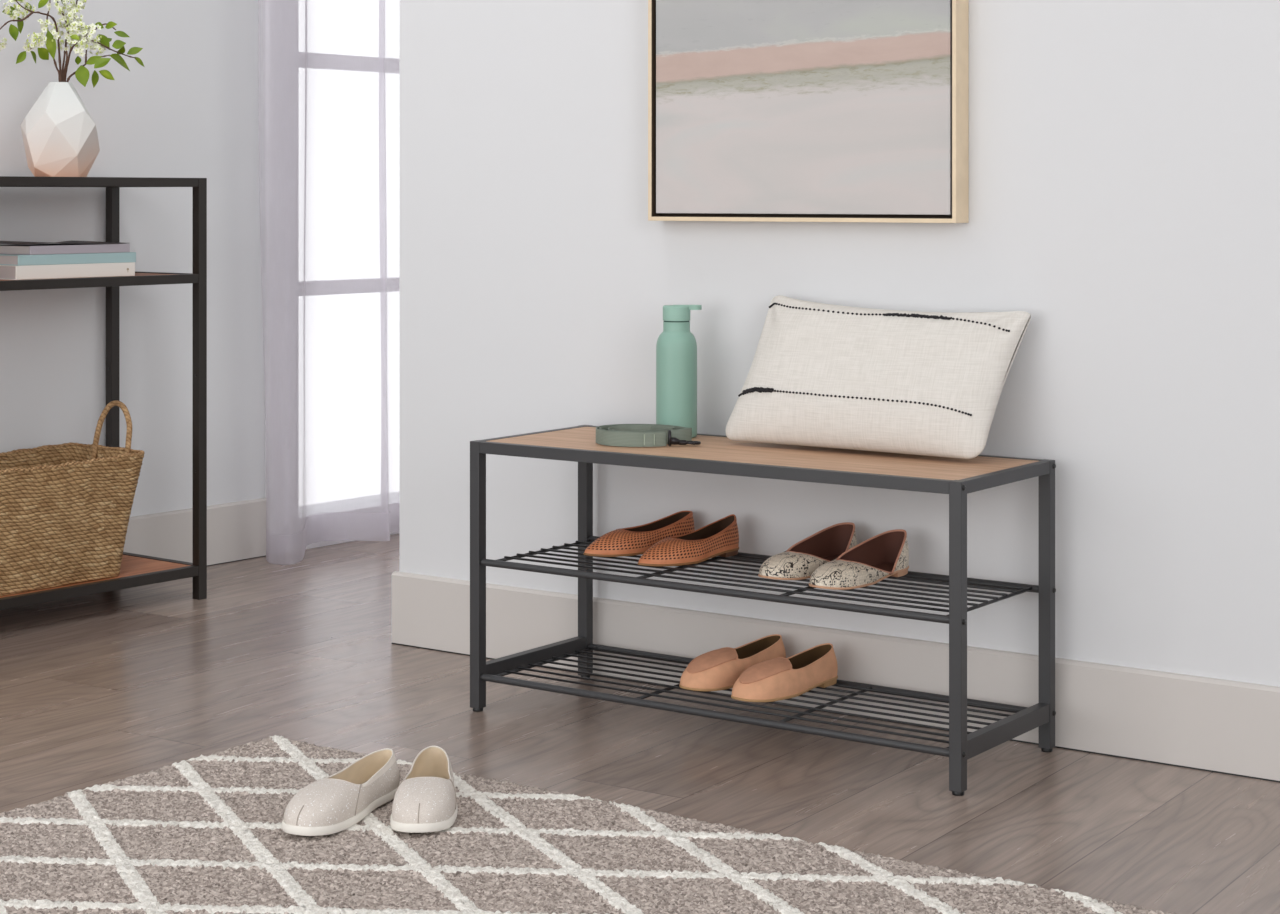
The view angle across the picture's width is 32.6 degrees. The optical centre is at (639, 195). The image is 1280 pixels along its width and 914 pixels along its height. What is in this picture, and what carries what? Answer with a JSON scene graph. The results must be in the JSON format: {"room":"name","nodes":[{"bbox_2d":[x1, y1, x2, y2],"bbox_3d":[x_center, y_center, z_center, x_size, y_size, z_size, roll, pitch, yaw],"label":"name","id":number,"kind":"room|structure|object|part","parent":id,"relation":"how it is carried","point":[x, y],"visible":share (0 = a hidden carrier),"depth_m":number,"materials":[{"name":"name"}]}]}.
{"room":"home entryway","nodes":[
{"label":"home entryway","id":0,"kind":"room"},
{"bbox_2d":[0,0,399,516],"bbox_3d":[-1.612,-1.103,4.728,0.140,4.000,9.400,0,0,38],"label":"wall","id":1,"kind":"structure","parent":0,"point":[191,110],"depth_m":5.20,"materials":[{"name":"white paint"}]},
{"bbox_2d":[123,498,265,564],"bbox_3d":[-2.701,0.825,3.231,0.012,0.144,5.700,0,0,38],"label":"baseboard","id":2,"kind":"structure","parent":1,"relation":"attached to","point":[235,530],"depth_m":5.32,"materials":[{"name":"grey paint"}]},
{"bbox_2d":[207,555,265,565],"bbox_3d":[-2.698,0.896,3.228,0.005,0.002,5.700,0,0,38],"label":"trim","id":3,"kind":"structure","parent":1,"relation":"attached to","point":[265,555],"depth_m":5.38,"materials":[{"name":"black"}]},
{"bbox_2d":[258,0,396,563],"bbox_3d":[-0.616,-0.329,5.722,0.139,2.448,0.986,0,0,35],"label":"sheer curtain","id":4,"kind":"object","parent":1,"relation":"hanging from","point":[302,536],"visible":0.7,"depth_m":5.48,"materials":[{"name":"white fabric"}]},
{"bbox_2d":[265,0,399,554],"bbox_3d":[-0.507,-0.223,6.053,0.088,2.240,1.450,0,0,38],"label":"window","id":5,"kind":"structure","parent":1,"relation":"in","point":[283,58],"depth_m":5.50,"materials":[{"name":"white paint"}]},
{"bbox_3d":[-0.899,-0.223,5.502,0.018,2.240,0.098,0,0,38],"label":"casing","id":6,"kind":"part","parent":5,"relation":"part of","materials":[{"name":"white paint"}]},
{"bbox_3d":[-0.451,0.856,6.071,0.014,0.083,1.352,0,0,38],"label":"sill","id":7,"kind":"part","parent":5,"relation":"part of","materials":[{"name":"white paint"}]},
{"bbox_2d":[0,533,1279,913],"bbox_3d":[0.826,0.922,3.087,6.504,0.050,9.102,0,0,35],"label":"floor","id":8,"kind":"structure","parent":0,"point":[100,688],"depth_m":3.59,"materials":[{"name":"brown wood"}]},
{"bbox_2d":[0,176,206,609],"bbox_3d":[-1.420,0.429,4.572,0.328,0.937,1.051,0,0,38],"label":"console table","id":9,"kind":"object","parent":8,"relation":"on","point":[136,570],"visible":0.78,"depth_m":4.87,"materials":[{"name":"black metal"}]},
{"bbox_2d":[20,82,99,176],"bbox_3d":[-1.251,-0.143,4.742,0.157,0.206,0.172,0,0,38],"label":"vase","id":10,"kind":"object","parent":9,"relation":"on","point":[60,136],"visible":0.94,"depth_m":4.69,"materials":[{"name":"ceramic"}]},
{"bbox_2d":[0,0,61,81],"bbox_3d":[-1.304,-0.293,4.648,0.060,0.388,0.235,0,0,29],"label":"branch","id":11,"kind":"object","parent":10,"relation":"in","point":[13,12],"visible":0.99,"depth_m":4.66,"materials":[{"name":"green plant"}]},
{"bbox_2d":[46,0,86,81],"bbox_3d":[-1.236,-0.293,4.732,0.082,0.386,0.096,0,0,-4],"label":"branch","id":12,"kind":"object","parent":10,"relation":"in","point":[72,26],"visible":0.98,"depth_m":4.73,"materials":[{"name":"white plant"}]},
{"bbox_3d":[-1.246,-0.293,4.737,0.027,0.386,0.072,0,0,35],"label":"stem","id":13,"kind":"part","parent":12,"relation":"part of","materials":[{"name":"brown plant"}]},
{"bbox_2d":[65,21,143,87],"bbox_3d":[-1.168,-0.240,4.777,0.091,0.281,0.217,0,0,42],"label":"branch","id":14,"kind":"object","parent":10,"relation":"in","point":[82,74],"visible":0.99,"depth_m":4.75,"materials":[{"name":"green plant"}]},
{"bbox_2d":[0,262,134,279],"bbox_3d":[-1.286,0.160,4.747,0.214,0.030,0.309,0,0,38],"label":"book","id":15,"kind":"object","parent":9,"relation":"on","point":[7,272],"visible":0.88,"depth_m":4.66,"materials":[{"name":"white paper"}]},
{"bbox_2d":[0,252,135,265],"bbox_3d":[-1.283,0.134,4.751,0.209,0.022,0.309,0,0,38],"label":"book","id":16,"kind":"object","parent":15,"relation":"on","point":[82,258],"visible":0.88,"depth_m":4.66,"materials":[{"name":"teal paper"}]},
{"bbox_2d":[0,241,129,254],"bbox_3d":[-1.276,0.110,4.752,0.201,0.027,0.262,0,0,38],"label":"book","id":17,"kind":"object","parent":16,"relation":"on","point":[17,247],"visible":1,"depth_m":4.68,"materials":[{"name":"grey paper"}]},
{"bbox_2d":[0,400,144,595],"bbox_3d":[-1.335,0.637,4.649,0.274,0.369,0.550,0,0,38],"label":"woven basket","id":18,"kind":"object","parent":9,"relation":"on","point":[65,509],"visible":1,"depth_m":4.63,"materials":[{"name":"wicker"}]},
{"bbox_3d":[-1.163,0.534,4.838,0.126,0.163,0.040,0,0,38],"label":"handle","id":19,"kind":"part","parent":18,"relation":"part of","materials":[{"name":"wicker"}]},
{"bbox_3d":[-1.419,-0.030,4.572,0.326,0.020,1.048,0,0,38],"label":"frame","id":20,"kind":"part","parent":9,"relation":"part of","materials":[{"name":"black metal"}]},
{"bbox_3d":[-1.419,0.183,4.572,0.326,0.020,1.048,0,0,38],"label":"shelf frame","id":21,"kind":"part","parent":9,"relation":"part of","materials":[{"name":"black metal"}]},
{"bbox_3d":[-1.419,0.833,4.572,0.326,0.022,1.048,0,0,38],"label":"shelf frame","id":22,"kind":"part","parent":9,"relation":"part of","materials":[{"name":"black metal"}]},
{"bbox_3d":[-1.220,0.429,5.070,0.022,0.937,0.022,0,0,38],"label":"leg","id":23,"kind":"part","parent":9,"relation":"part of","materials":[{"name":"black metal"}]},
{"bbox_3d":[-0.981,0.429,4.880,0.022,0.937,0.022,0,0,38],"label":"leg","id":24,"kind":"part","parent":9,"relation":"part of","materials":[{"name":"black metal"}]},
{"bbox_2d":[0,735,1174,913],"bbox_3d":[0.069,0.889,2.245,2.676,0.015,1.455,0,0,35],"label":"area rug","id":25,"kind":"object","parent":8,"relation":"on","point":[204,834],"visible":0.94,"depth_m":2.91,"materials":[{"name":"grey carpet"}]},
{"bbox_2d":[282,748,399,835],"bbox_3d":[-0.421,0.852,3.140,0.092,0.061,0.276,0,0,23],"label":"shoe","id":26,"kind":"object","parent":25,"relation":"on","point":[332,804],"visible":0.99,"depth_m":3.08,"materials":[{"name":"fabric"}]},
{"bbox_3d":[-0.403,0.831,3.188,0.068,0.019,0.156,0,0,23],"label":"topline trim","id":27,"kind":"part","parent":26,"relation":"part of","materials":[{"name":"fabric"}]},
{"bbox_2d":[390,746,457,832],"bbox_3d":[-0.307,0.852,3.154,0.092,0.061,0.262,0,0,-2],"label":"shoe","id":28,"kind":"object","parent":25,"relation":"on","point":[425,800],"visible":1,"depth_m":3.07,"materials":[{"name":"fabric"}]},
{"bbox_3d":[-0.307,0.831,3.202,0.068,0.019,0.148,0,0,-2],"label":"topline trim","id":29,"kind":"part","parent":28,"relation":"part of","materials":[{"name":"fabric"}]},
{"bbox_2d":[470,425,1055,795],"bbox_3d":[0.188,0.662,3.680,0.955,0.470,0.334,0,0,35],"label":"bench","id":30,"kind":"object","parent":8,"relation":"on","point":[716,454],"visible":0.94,"depth_m":3.56,"materials":[{"name":"grey metal"}]},
{"bbox_3d":[-0.282,0.659,3.819,0.020,0.464,0.020,0,0,35],"label":"leg","id":31,"kind":"part","parent":30,"relation":"part of","materials":[{"name":"grey metal"}]},
{"bbox_3d":[-0.193,0.437,3.948,0.016,0.020,0.294,0,0,35],"label":"rail","id":32,"kind":"part","parent":30,"relation":"part of","materials":[{"name":"grey metal"}]},
{"bbox_3d":[-0.192,0.832,3.947,0.018,0.028,0.294,0,0,35],"label":"rail","id":33,"kind":"part","parent":30,"relation":"part of","materials":[{"name":"grey metal"}]},
{"bbox_3d":[-0.168,0.836,3.930,0.006,0.006,0.310,0,0,35],"label":"cross rod","id":34,"kind":"part","parent":30,"relation":"part of","materials":[{"name":"black metal"}]},
{"bbox_3d":[-0.168,0.636,3.930,0.006,0.006,0.310,0,0,35],"label":"cross rod","id":35,"kind":"part","parent":30,"relation":"part of","materials":[{"name":"black metal"}]},
{"bbox_3d":[-0.102,0.659,4.076,0.020,0.464,0.020,0,0,35],"label":"leg","id":36,"kind":"part","parent":30,"relation":"part of","materials":[{"name":"grey metal"}]},
{"bbox_2d":[583,511,694,556],"bbox_3d":[-0.002,0.600,3.897,0.236,0.061,0.082,0,0,-33],"label":"flat shoe","id":37,"kind":"object","parent":30,"relation":"on","point":[630,541],"visible":0.89,"depth_m":3.86,"materials":[{"name":"leather"}]},
{"bbox_3d":[0.031,0.583,3.919,0.150,0.026,0.060,0,0,-33],"label":"topline trim","id":38,"kind":"part","parent":37,"relation":"part of","materials":[{"name":"orange leather"}]},
{"bbox_2d":[596,424,700,446],"bbox_3d":[0.014,0.413,3.796,0.181,0.028,0.144,0,0,0],"label":"leash","id":39,"kind":"object","parent":30,"relation":"on","point":[625,435],"visible":1,"depth_m":3.74,"materials":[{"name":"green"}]},
{"bbox_3d":[0.078,0.836,3.757,0.006,0.006,0.310,0,0,35],"label":"cross rod","id":40,"kind":"part","parent":30,"relation":"part of","materials":[{"name":"black metal"}]},
{"bbox_2d":[656,305,701,437],"bbox_3d":[0.065,0.310,3.890,0.073,0.233,0.073,0,0,-41],"label":"water bottle","id":41,"kind":"object","parent":30,"relation":"on","point":[676,346],"visible":0.82,"depth_m":3.86,"materials":[{"name":"green metal"}]},
{"bbox_3d":[0.078,0.636,3.757,0.006,0.006,0.310,0,0,35],"label":"cross rod","id":42,"kind":"part","parent":30,"relation":"part of","materials":[{"name":"black metal"}]},
{"bbox_2d":[638,514,738,565],"bbox_3d":[0.084,0.597,3.802,0.233,0.067,0.082,0,0,-44],"label":"flat shoe","id":43,"kind":"object","parent":30,"relation":"on","point":[720,537],"visible":1,"depth_m":3.78,"materials":[{"name":"leather"}]},
{"bbox_3d":[0.113,0.580,3.829,0.148,0.032,0.060,0,0,-44],"label":"topline trim","id":44,"kind":"part","parent":43,"relation":"part of","materials":[{"name":"orange leather"}]},
{"bbox_3d":[0.096,0.437,3.550,0.908,0.020,0.016,0,0,35],"label":"rail","id":45,"kind":"part","parent":30,"relation":"part of","materials":[{"name":"grey metal"}]},
{"bbox_2d":[679,634,785,690],"bbox_3d":[0.162,0.799,3.760,0.241,0.063,0.086,0,0,-42],"label":"loafer","id":46,"kind":"object","parent":30,"relation":"on","point":[718,669],"visible":0.8,"depth_m":3.71,"materials":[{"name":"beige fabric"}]},
{"bbox_3d":[0.195,0.779,3.792,0.134,0.023,0.067,0,0,-42],"label":"topline trim","id":47,"kind":"part","parent":46,"relation":"part of","materials":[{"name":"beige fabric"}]},
{"bbox_2d":[481,643,1027,756],"bbox_3d":[0.188,0.837,3.680,0.916,0.012,0.326,0,0,35],"label":"wire shelf","id":48,"kind":"object","parent":30,"relation":"attached to","point":[981,740],"depth_m":3.61,"materials":[{"name":"grey metal"}]},
{"bbox_2d":[481,536,1038,623],"bbox_3d":[0.188,0.637,3.680,0.916,0.012,0.326,0,0,35],"label":"wire shelf","id":49,"kind":"object","parent":30,"relation":"attached to","point":[957,614],"depth_m":3.58,"materials":[{"name":"grey metal"}]},
{"bbox_2d":[731,643,837,701],"bbox_3d":[0.245,0.799,3.679,0.086,0.064,0.239,0,0,45],"label":"loafer","id":50,"kind":"object","parent":30,"relation":"on","point":[779,678],"visible":1,"depth_m":3.64,"materials":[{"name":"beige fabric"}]},
{"bbox_3d":[0.279,0.779,3.711,0.067,0.024,0.133,0,0,45],"label":"topline trim","id":51,"kind":"part","parent":50,"relation":"part of","materials":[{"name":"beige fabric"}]},
{"bbox_3d":[0.305,0.636,3.598,0.006,0.006,0.310,0,0,35],"label":"cross rod","id":52,"kind":"part","parent":30,"relation":"part of","materials":[{"name":"black metal"}]},
{"bbox_2d":[758,522,856,579],"bbox_3d":[0.285,0.595,3.679,0.084,0.071,0.231,0,0,43],"label":"flat shoe","id":53,"kind":"object","parent":30,"relation":"on","point":[804,557],"visible":0.73,"depth_m":3.71,"materials":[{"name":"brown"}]},
{"bbox_3d":[0.309,0.591,3.704,0.074,0.062,0.155,0,0,43],"label":"topline trim","id":54,"kind":"part","parent":53,"relation":"part of","materials":[{"name":"brown leather"}]},
{"bbox_3d":[0.279,0.437,3.810,0.908,0.020,0.016,0,0,35],"label":"rail","id":55,"kind":"part","parent":30,"relation":"part of","materials":[{"name":"grey metal"}]},
{"bbox_3d":[0.305,0.836,3.598,0.006,0.006,0.310,0,0,35],"label":"cross rod","id":56,"kind":"part","parent":30,"relation":"part of","materials":[{"name":"black metal"}]},
{"bbox_2d":[809,529,908,589],"bbox_3d":[0.364,0.595,3.596,0.084,0.071,0.239,0,0,44],"label":"flat shoe","id":57,"kind":"object","parent":30,"relation":"on","point":[881,556],"visible":1,"depth_m":3.62,"materials":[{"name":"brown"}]},
{"bbox_3d":[0.386,0.591,3.622,0.073,0.062,0.161,0,0,44],"label":"topline trim","id":58,"kind":"part","parent":57,"relation":"part of","materials":[{"name":"brown leather"}]},
{"bbox_2d":[726,295,1030,458],"bbox_3d":[0.390,0.298,3.667,0.523,0.247,0.164,0,0,35],"label":"throw pillow","id":59,"kind":"object","parent":30,"relation":"on","point":[820,374],"visible":1,"depth_m":3.61,"materials":[{"name":"fabric"}]},
{"bbox_3d":[0.477,0.659,3.284,0.020,0.464,0.020,0,0,35],"label":"leg","id":60,"kind":"part","parent":30,"relation":"part of","materials":[{"name":"grey metal"}]},
{"bbox_3d":[0.546,0.636,3.428,0.006,0.006,0.310,0,0,35],"label":"cross rod","id":61,"kind":"part","parent":30,"relation":"part of","materials":[{"name":"black metal"}]},
{"bbox_3d":[0.569,0.437,3.412,0.016,0.020,0.294,0,0,35],"label":"rail","id":62,"kind":"part","parent":30,"relation":"part of","materials":[{"name":"grey metal"}]},
{"bbox_3d":[0.567,0.832,3.413,0.018,0.028,0.294,0,0,35],"label":"rail","id":63,"kind":"part","parent":30,"relation":"part of","materials":[{"name":"grey metal"}]},
{"bbox_3d":[0.657,0.659,3.541,0.020,0.464,0.020,0,0,35],"label":"leg","id":64,"kind":"part","parent":30,"relation":"part of","materials":[{"name":"grey metal"}]},
{"bbox_2d":[400,0,1279,686],"bbox_3d":[1.650,-1.103,2.973,5.124,4.000,0.130,0,0,35],"label":"wall","id":65,"kind":"structure","parent":0,"point":[1124,155],"depth_m":3.67,"materials":[{"name":"white paint"}]},
{"bbox_2d":[648,0,968,222],"bbox_3d":[0.282,-0.389,3.827,0.622,0.868,0.047,0,0,35],"label":"framed painting","id":66,"kind":"object","parent":65,"relation":"attached to","point":[759,110],"visible":1,"depth_m":3.80,"materials":[{"name":"paint"}]},
{"bbox_3d":[0.031,-0.389,4.004,0.007,0.868,0.047,0,0,35],"label":"frame","id":67,"kind":"part","parent":66,"relation":"part of","materials":[{"name":"brown wood"}]},
{"bbox_3d":[0.282,0.041,3.827,0.608,0.007,0.047,0,0,35],"label":"frame","id":68,"kind":"part","parent":66,"relation":"part of","materials":[{"name":"brown wood"}]},
{"bbox_3d":[0.534,-0.389,3.650,0.007,0.868,0.047,0,0,35],"label":"frame","id":69,"kind":"part","parent":66,"relation":"part of","materials":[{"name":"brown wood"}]},
{"bbox_2d":[391,571,1279,782],"bbox_3d":[1.523,0.825,2.975,4.935,0.144,0.012,0,0,35],"label":"baseboard","id":70,"kind":"structure","parent":65,"relation":"attached to","point":[1221,725],"depth_m":3.71,"materials":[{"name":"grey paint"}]}
]}

